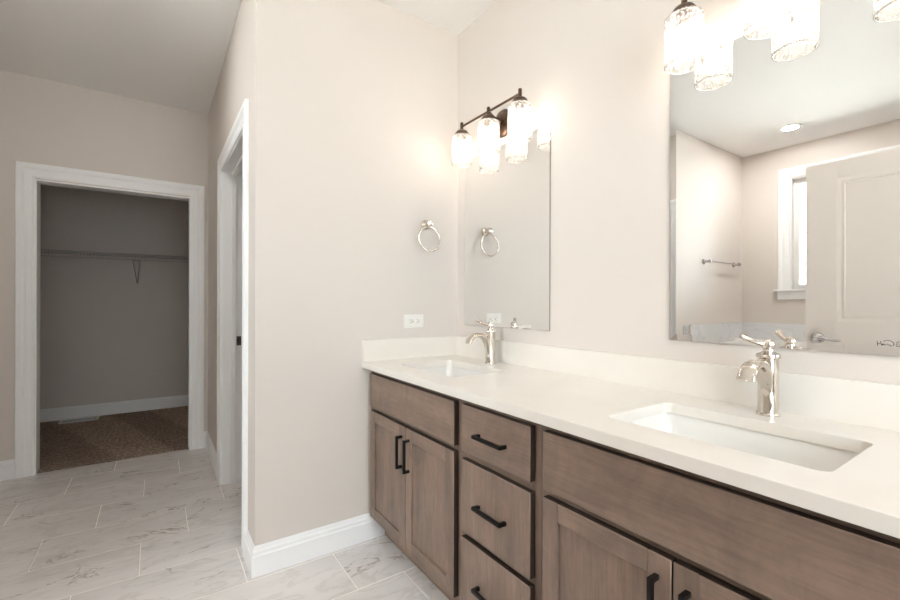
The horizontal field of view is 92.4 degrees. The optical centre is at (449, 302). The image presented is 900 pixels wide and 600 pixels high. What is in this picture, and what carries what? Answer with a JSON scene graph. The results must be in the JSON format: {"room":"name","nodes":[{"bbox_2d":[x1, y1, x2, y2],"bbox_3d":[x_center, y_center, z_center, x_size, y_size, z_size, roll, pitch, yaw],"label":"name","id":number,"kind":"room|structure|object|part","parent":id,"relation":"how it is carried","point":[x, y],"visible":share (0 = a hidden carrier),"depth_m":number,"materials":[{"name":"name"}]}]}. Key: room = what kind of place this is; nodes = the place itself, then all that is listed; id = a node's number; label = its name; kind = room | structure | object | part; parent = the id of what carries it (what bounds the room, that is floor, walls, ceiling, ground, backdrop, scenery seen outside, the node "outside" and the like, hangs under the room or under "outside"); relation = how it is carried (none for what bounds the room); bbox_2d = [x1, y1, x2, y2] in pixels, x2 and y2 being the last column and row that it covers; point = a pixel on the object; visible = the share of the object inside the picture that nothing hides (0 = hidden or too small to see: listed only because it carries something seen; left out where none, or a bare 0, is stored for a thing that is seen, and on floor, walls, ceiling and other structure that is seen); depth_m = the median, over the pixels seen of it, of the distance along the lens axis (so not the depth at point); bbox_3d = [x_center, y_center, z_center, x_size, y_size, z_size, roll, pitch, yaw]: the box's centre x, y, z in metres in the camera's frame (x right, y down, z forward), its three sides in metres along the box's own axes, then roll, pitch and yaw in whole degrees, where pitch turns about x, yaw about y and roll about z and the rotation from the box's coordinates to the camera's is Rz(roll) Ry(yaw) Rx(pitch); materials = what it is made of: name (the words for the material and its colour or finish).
{"room":"bathroom","nodes":[
{"label":"bathroom","id":0,"kind":"room"},
{"bbox_2d":[0,70,207,460],"bbox_3d":[-2.272,-0.180,3.449,2.740,2.740,0.120,0,0,-34],"label":"wall","id":1,"kind":"structure","parent":0,"point":[47,122],"depth_m":3.10,"materials":[{"name":"beige paint"}]},
{"bbox_2d":[14,161,204,478],"bbox_3d":[-2.510,0.117,3.277,1.113,2.145,0.140,0,0,-34],"label":"door frame","id":2,"kind":"structure","parent":1,"relation":"in","point":[27,188],"depth_m":3.02,"materials":[{"name":"white paint"}]},
{"bbox_2d":[40,185,188,408],"bbox_3d":[-3.472,-0.123,4.725,2.440,2.860,0.120,0,0,-34],"label":"wall","id":3,"kind":"structure","parent":0,"point":[106,336],"depth_m":4.58,"materials":[{"name":"beige paint"}]},
{"bbox_2d":[40,395,187,422],"bbox_3d":[-2.987,1.123,4.011,2.200,0.129,1.610,0,0,-34],"label":"baseboard","id":4,"kind":"structure","parent":3,"relation":"attached to","point":[91,410],"depth_m":4.56,"materials":[{"name":"white paint"}]},
{"bbox_2d":[40,249,187,282],"bbox_3d":[-3.349,-0.355,4.550,2.183,0.295,0.307,0,0,-34],"label":"wire shelf","id":5,"kind":"object","parent":3,"relation":"attached to","point":[50,251],"visible":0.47,"depth_m":4.39,"materials":[{"name":"grey metal"}]},
{"bbox_2d":[0,406,448,599],"bbox_3d":[-1.531,1.250,1.500,3.710,0.124,7.400,0,0,-34],"label":"floor","id":6,"kind":"structure","parent":0,"point":[162,526],"depth_m":2.21,"materials":[{"name":"tile"}]},
{"bbox_2d":[58,416,99,423],"bbox_3d":[-3.715,1.179,4.328,0.305,0.008,0.135,0,0,-34],"label":"floor vent","id":7,"kind":"object","parent":6,"relation":"in","point":[96,417],"visible":1,"depth_m":4.32,"materials":[{"name":"white plastic"}]},
{"bbox_2d":[370,371,462,599],"bbox_3d":[0.019,0.762,1.998,0.582,0.866,0.789,0,0,-34],"label":"base cabinet","id":8,"kind":"object","parent":6,"relation":"on","point":[416,452],"visible":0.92,"depth_m":1.76,"materials":[{"name":"brown wood"}]},
{"bbox_3d":[-0.285,0.796,2.001,0.022,0.525,0.361,0,0,-34],"label":"door","id":9,"kind":"part","parent":8,"relation":"part of","materials":[{"name":"brown wood"}]},
{"bbox_3d":[-0.222,0.645,1.863,0.030,0.140,0.011,0,0,-34],"label":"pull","id":10,"kind":"part","parent":8,"relation":"part of","materials":[{"name":"black metal"}]},
{"bbox_3d":[-0.185,0.645,1.808,0.030,0.140,0.011,0,0,-34],"label":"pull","id":11,"kind":"part","parent":8,"relation":"part of","materials":[{"name":"black metal"}]},
{"bbox_3d":[-0.080,0.796,1.700,0.022,0.525,0.361,0,0,-34],"label":"door","id":12,"kind":"part","parent":8,"relation":"part of","materials":[{"name":"brown wood"}]},
{"bbox_2d":[362,355,899,538],"bbox_3d":[0.359,0.314,1.508,0.582,0.030,1.984,0,0,-34],"label":"countertop","id":13,"kind":"structure","parent":8,"relation":"on","point":[864,492],"depth_m":1.03,"materials":[{"name":"white stone"}]},
{"bbox_2d":[362,335,456,361],"bbox_3d":[-0.194,0.243,2.319,0.580,0.108,0.020,0,0,-34],"label":"side splash","id":14,"kind":"object","parent":13,"relation":"on","point":[419,347],"visible":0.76,"depth_m":2.29,"materials":[{"name":"white stone"}]},
{"bbox_2d":[417,366,487,376],"bbox_3d":[0.006,0.394,1.984,0.356,0.131,0.518,0,0,-34],"label":"undermount sink","id":15,"kind":"object","parent":13,"relation":"in","point":[450,371],"visible":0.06,"depth_m":2.20,"materials":[{"name":"white ceramic"}]},
{"bbox_2d":[465,319,495,363],"bbox_3d":[0.144,0.189,2.093,0.173,0.218,0.080,0,0,-34],"label":"faucet","id":16,"kind":"object","parent":13,"relation":"on","point":[488,339],"visible":1,"depth_m":2.09,"materials":[{"name":"silver metal"}]},
{"bbox_3d":[0.137,0.202,2.073,0.139,0.113,0.043,0,0,-34],"label":"spout","id":17,"kind":"part","parent":16,"relation":"part of","materials":[{"name":"silver metal"}]},
{"bbox_3d":[0.170,0.102,2.116,0.086,0.043,0.031,0,0,3],"label":"lever handle","id":18,"kind":"part","parent":16,"relation":"part of","materials":[{"name":"silver metal"}]},
{"bbox_2d":[629,413,859,471],"bbox_3d":[0.659,0.396,1.029,0.356,0.131,0.518,0,0,-34],"label":"undermount sink","id":19,"kind":"object","parent":13,"relation":"in","point":[792,451],"visible":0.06,"depth_m":1.11,"materials":[{"name":"white ceramic"}]},
{"bbox_2d":[736,333,780,416],"bbox_3d":[0.799,0.191,1.135,0.173,0.218,0.080,0,0,-34],"label":"faucet","id":20,"kind":"object","parent":13,"relation":"on","point":[765,369],"visible":1,"depth_m":1.14,"materials":[{"name":"silver metal"}]},
{"bbox_3d":[0.791,0.204,1.115,0.139,0.113,0.043,0,0,-34],"label":"spout","id":21,"kind":"part","parent":20,"relation":"part of","materials":[{"name":"silver metal"}]},
{"bbox_3d":[0.825,0.103,1.159,0.086,0.043,0.031,0,0,3],"label":"lever handle","id":22,"kind":"part","parent":20,"relation":"part of","materials":[{"name":"silver metal"}]},
{"bbox_2d":[461,400,541,599],"bbox_3d":[0.349,0.763,1.515,0.582,0.866,0.379,0,0,-34],"label":"base cabinet","id":23,"kind":"object","parent":6,"relation":"on","point":[501,517],"visible":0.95,"depth_m":1.33,"materials":[{"name":"brown wood"}]},
{"bbox_3d":[0.119,0.942,1.362,0.030,0.011,0.140,0,0,-34],"label":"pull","id":24,"kind":"part","parent":23,"relation":"part of","materials":[{"name":"black metal"}]},
{"bbox_3d":[0.120,0.674,1.362,0.030,0.011,0.140,0,0,-34],"label":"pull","id":25,"kind":"part","parent":23,"relation":"part of","materials":[{"name":"black metal"}]},
{"bbox_3d":[0.120,0.440,1.362,0.030,0.011,0.140,0,0,-34],"label":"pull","id":26,"kind":"part","parent":23,"relation":"part of","materials":[{"name":"black metal"}]},
{"bbox_3d":[0.142,0.936,1.375,0.022,0.246,0.334,0,0,-34],"label":"drawer","id":27,"kind":"part","parent":23,"relation":"part of","materials":[{"name":"brown wood"}]},
{"bbox_3d":[0.143,0.668,1.375,0.022,0.249,0.334,0,0,-34],"label":"drawer","id":28,"kind":"part","parent":23,"relation":"part of","materials":[{"name":"brown wood"}]},
{"bbox_3d":[0.143,0.434,1.375,0.022,0.161,0.334,0,0,-34],"label":"drawer","id":29,"kind":"part","parent":23,"relation":"part of","materials":[{"name":"brown wood"}]},
{"bbox_2d":[542,425,899,599],"bbox_3d":[0.682,0.763,1.028,0.582,0.866,0.800,0,0,-34],"label":"base cabinet","id":30,"kind":"object","parent":6,"relation":"on","point":[617,524],"visible":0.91,"depth_m":0.88,"materials":[{"name":"brown wood"}]},
{"bbox_3d":[0.366,0.797,1.049,0.022,0.525,0.359,0,0,-34],"label":"door","id":31,"kind":"part","parent":30,"relation":"part of","materials":[{"name":"brown wood"}]},
{"bbox_3d":[0.428,0.647,0.911,0.030,0.140,0.011,0,0,-34],"label":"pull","id":32,"kind":"part","parent":30,"relation":"part of","materials":[{"name":"black metal"}]},
{"bbox_3d":[0.465,0.647,0.857,0.030,0.140,0.011,0,0,-34],"label":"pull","id":33,"kind":"part","parent":30,"relation":"part of","materials":[{"name":"black metal"}]},
{"bbox_3d":[0.570,0.798,0.749,0.022,0.525,0.359,0,0,-34],"label":"door","id":34,"kind":"part","parent":30,"relation":"part of","materials":[{"name":"brown wood"}]},
{"bbox_2d":[208,0,250,532],"bbox_3d":[-1.407,-0.177,2.808,0.120,2.740,1.915,0,0,-34],"label":"wall","id":35,"kind":"structure","parent":0,"point":[234,82],"depth_m":2.82,"materials":[{"name":"beige paint"}]},
{"bbox_2d":[204,431,216,478],"bbox_3d":[-1.788,1.126,3.228,0.028,0.129,0.795,0,0,-34],"label":"baseboard","id":36,"kind":"structure","parent":35,"relation":"attached to","point":[208,444],"depth_m":3.23,"materials":[{"name":"white paint"}]},
{"bbox_2d":[217,98,248,557],"bbox_3d":[-1.205,0.119,2.495,0.140,2.148,1.066,0,0,-34],"label":"door frame","id":37,"kind":"structure","parent":35,"relation":"in","point":[233,160],"depth_m":2.84,"materials":[{"name":"white paint"}]},
{"bbox_2d":[0,0,496,114],"bbox_3d":[-1.524,-1.598,1.500,3.950,0.100,7.640,0,0,-34],"label":"ceiling","id":38,"kind":"structure","parent":0,"point":[171,53],"depth_m":2.54,"materials":[{"name":"paint"}]},
{"bbox_2d":[250,0,457,545],"bbox_3d":[-0.438,-0.175,2.238,1.078,2.740,0.120,0,0,-34],"label":"wall","id":39,"kind":"structure","parent":0,"point":[354,103],"depth_m":2.09,"materials":[{"name":"beige paint"}]},
{"bbox_2d":[244,513,384,578],"bbox_3d":[-0.650,1.129,2.120,0.632,0.129,0.194,0,0,-34],"label":"baseboard","id":40,"kind":"structure","parent":39,"relation":"attached to","point":[272,556],"depth_m":2.00,"materials":[{"name":"white paint"}]},
{"bbox_2d":[404,314,422,327],"bbox_3d":[-0.194,0.101,2.327,0.120,0.073,0.008,0,0,-34],"label":"wall outlet","id":41,"kind":"object","parent":39,"relation":"attached to","point":[414,320],"visible":1,"depth_m":2.32,"materials":[{"name":"white plastic"}]},
{"bbox_2d":[418,220,440,251],"bbox_3d":[-0.120,-0.362,2.344,0.142,0.180,0.062,0,0,-34],"label":"towel ring","id":42,"kind":"object","parent":39,"relation":"attached to","point":[425,224],"visible":1,"depth_m":2.33,"materials":[{"name":"silver metal"}]},
{"bbox_3d":[-0.120,-0.426,2.344,0.052,0.052,0.062,0,0,-34],"label":"post","id":43,"kind":"part","parent":42,"relation":"part of","materials":[{"name":"silver metal"}]},
{"bbox_2d":[457,0,899,384],"bbox_3d":[0.542,-0.113,1.866,0.120,2.860,5.910,0,0,-34],"label":"wall","id":44,"kind":"structure","parent":0,"point":[592,70],"depth_m":1.67,"materials":[{"name":"beige paint"}]},
{"bbox_2d":[451,88,531,167],"bbox_3d":[0.205,-0.845,2.117,0.154,0.233,0.551,0,0,-34],"label":"vanity light","id":45,"kind":"object","parent":44,"relation":"attached to","point":[502,121],"visible":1,"depth_m":2.08,"materials":[{"name":"white glass"}]},
{"bbox_3d":[0.062,-0.806,2.286,0.109,0.152,0.109,0,0,-34],"label":"lamp shade","id":46,"kind":"part","parent":45,"relation":"part of","materials":[{"name":"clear glass"}]},
{"bbox_3d":[0.062,-0.811,2.286,0.057,0.098,0.056,0,0,-34],"label":"bulb","id":47,"kind":"part","parent":45,"relation":"part of","materials":[{"name":"white glass"}]},
{"bbox_2d":[455,122,468,141],"bbox_3d":[0.063,-0.902,2.286,0.073,0.100,0.073,0,0,-34],"label":"socket","id":48,"kind":"object","parent":45,"relation":"attached to","point":[461,134],"depth_m":2.27,"materials":[{"name":"brown metal"}]},
{"bbox_2d":[481,107,495,128],"bbox_3d":[0.187,-0.901,2.104,0.073,0.100,0.073,0,0,-34],"label":"socket","id":49,"kind":"object","parent":45,"relation":"attached to","point":[488,119],"depth_m":2.08,"materials":[{"name":"brown metal"}]},
{"bbox_3d":[0.187,-0.806,2.104,0.109,0.152,0.109,0,0,-34],"label":"lamp shade","id":50,"kind":"part","parent":45,"relation":"part of","materials":[{"name":"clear glass"}]},
{"bbox_3d":[0.187,-0.810,2.104,0.057,0.098,0.056,0,0,-34],"label":"bulb","id":51,"kind":"part","parent":45,"relation":"part of","materials":[{"name":"white glass"}]},
{"bbox_2d":[512,88,527,111],"bbox_3d":[0.311,-0.901,1.922,0.073,0.100,0.073,0,0,-34],"label":"socket","id":52,"kind":"object","parent":45,"relation":"attached to","point":[519,102],"depth_m":1.90,"materials":[{"name":"brown metal"}]},
{"bbox_3d":[0.311,-0.806,1.922,0.109,0.152,0.109,0,0,-34],"label":"lamp shade","id":53,"kind":"part","parent":45,"relation":"part of","materials":[{"name":"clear glass"}]},
{"bbox_3d":[0.311,-0.810,1.922,0.057,0.098,0.056,0,0,-34],"label":"bulb","id":54,"kind":"part","parent":45,"relation":"part of","materials":[{"name":"white glass"}]},
{"bbox_2d":[465,123,550,330],"bbox_3d":[0.264,-0.333,2.161,0.006,0.915,0.625,0,0,-34],"label":"wall mirror","id":55,"kind":"object","parent":44,"relation":"attached to","point":[507,193],"visible":0.9,"depth_m":2.11,"materials":[{"name":"white mirror"}]},
{"bbox_2d":[456,336,899,432],"bbox_3d":[0.597,0.245,1.658,0.020,0.108,1.964,0,0,-34],"label":"backsplash","id":56,"kind":"structure","parent":44,"relation":"attached to","point":[876,405],"depth_m":1.33,"materials":[{"name":"white stone"}]},
{"bbox_2d":[664,0,794,74],"bbox_3d":[0.862,-0.843,1.157,0.154,0.233,0.551,0,0,-34],"label":"vanity light","id":57,"kind":"object","parent":44,"relation":"attached to","point":[682,15],"visible":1,"depth_m":1.29,"materials":[{"name":"white glass"}]},
{"bbox_3d":[0.719,-0.809,1.326,0.057,0.098,0.056,0,0,-34],"label":"bulb","id":58,"kind":"part","parent":57,"relation":"part of","materials":[{"name":"white glass"}]},
{"bbox_2d":[672,0,696,28],"bbox_3d":[0.719,-0.900,1.326,0.073,0.100,0.073,0,0,-34],"label":"socket","id":59,"kind":"object","parent":57,"relation":"attached to","point":[686,10],"depth_m":1.31,"materials":[{"name":"brown metal"}]},
{"bbox_3d":[0.719,-0.805,1.326,0.109,0.152,0.109,0,0,-34],"label":"lamp shade","id":60,"kind":"part","parent":57,"relation":"part of","materials":[{"name":"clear glass"}]},
{"bbox_3d":[0.843,-0.809,1.144,0.057,0.098,0.056,0,0,-34],"label":"bulb","id":61,"kind":"part","parent":57,"relation":"part of","materials":[{"name":"white glass"}]},
{"bbox_3d":[0.843,-0.804,1.144,0.109,0.152,0.109,0,0,-34],"label":"lamp shade","id":62,"kind":"part","parent":57,"relation":"part of","materials":[{"name":"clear glass"}]},
{"bbox_2d":[670,0,899,356],"bbox_3d":[0.916,-0.331,1.205,0.007,0.915,0.612,0,0,-34],"label":"wall mirror","id":63,"kind":"object","parent":44,"relation":"attached to","point":[785,146],"visible":1,"depth_m":1.18,"materials":[{"name":"white mirror"}]},
{"bbox_3d":[-2.586,-0.180,2.002,0.120,2.740,1.915,0,0,-34],"label":"wall","id":64,"kind":"structure","parent":0,"visible":0},
{"bbox_2d":[0,459,13,480],"bbox_3d":[-2.784,1.123,2.540,0.167,0.129,0.808,0,0,-34],"label":"baseboard","id":65,"kind":"structure","parent":64,"relation":"attached to","point":[7,466],"depth_m":2.89,"materials":[{"name":"white paint"}]}
]}

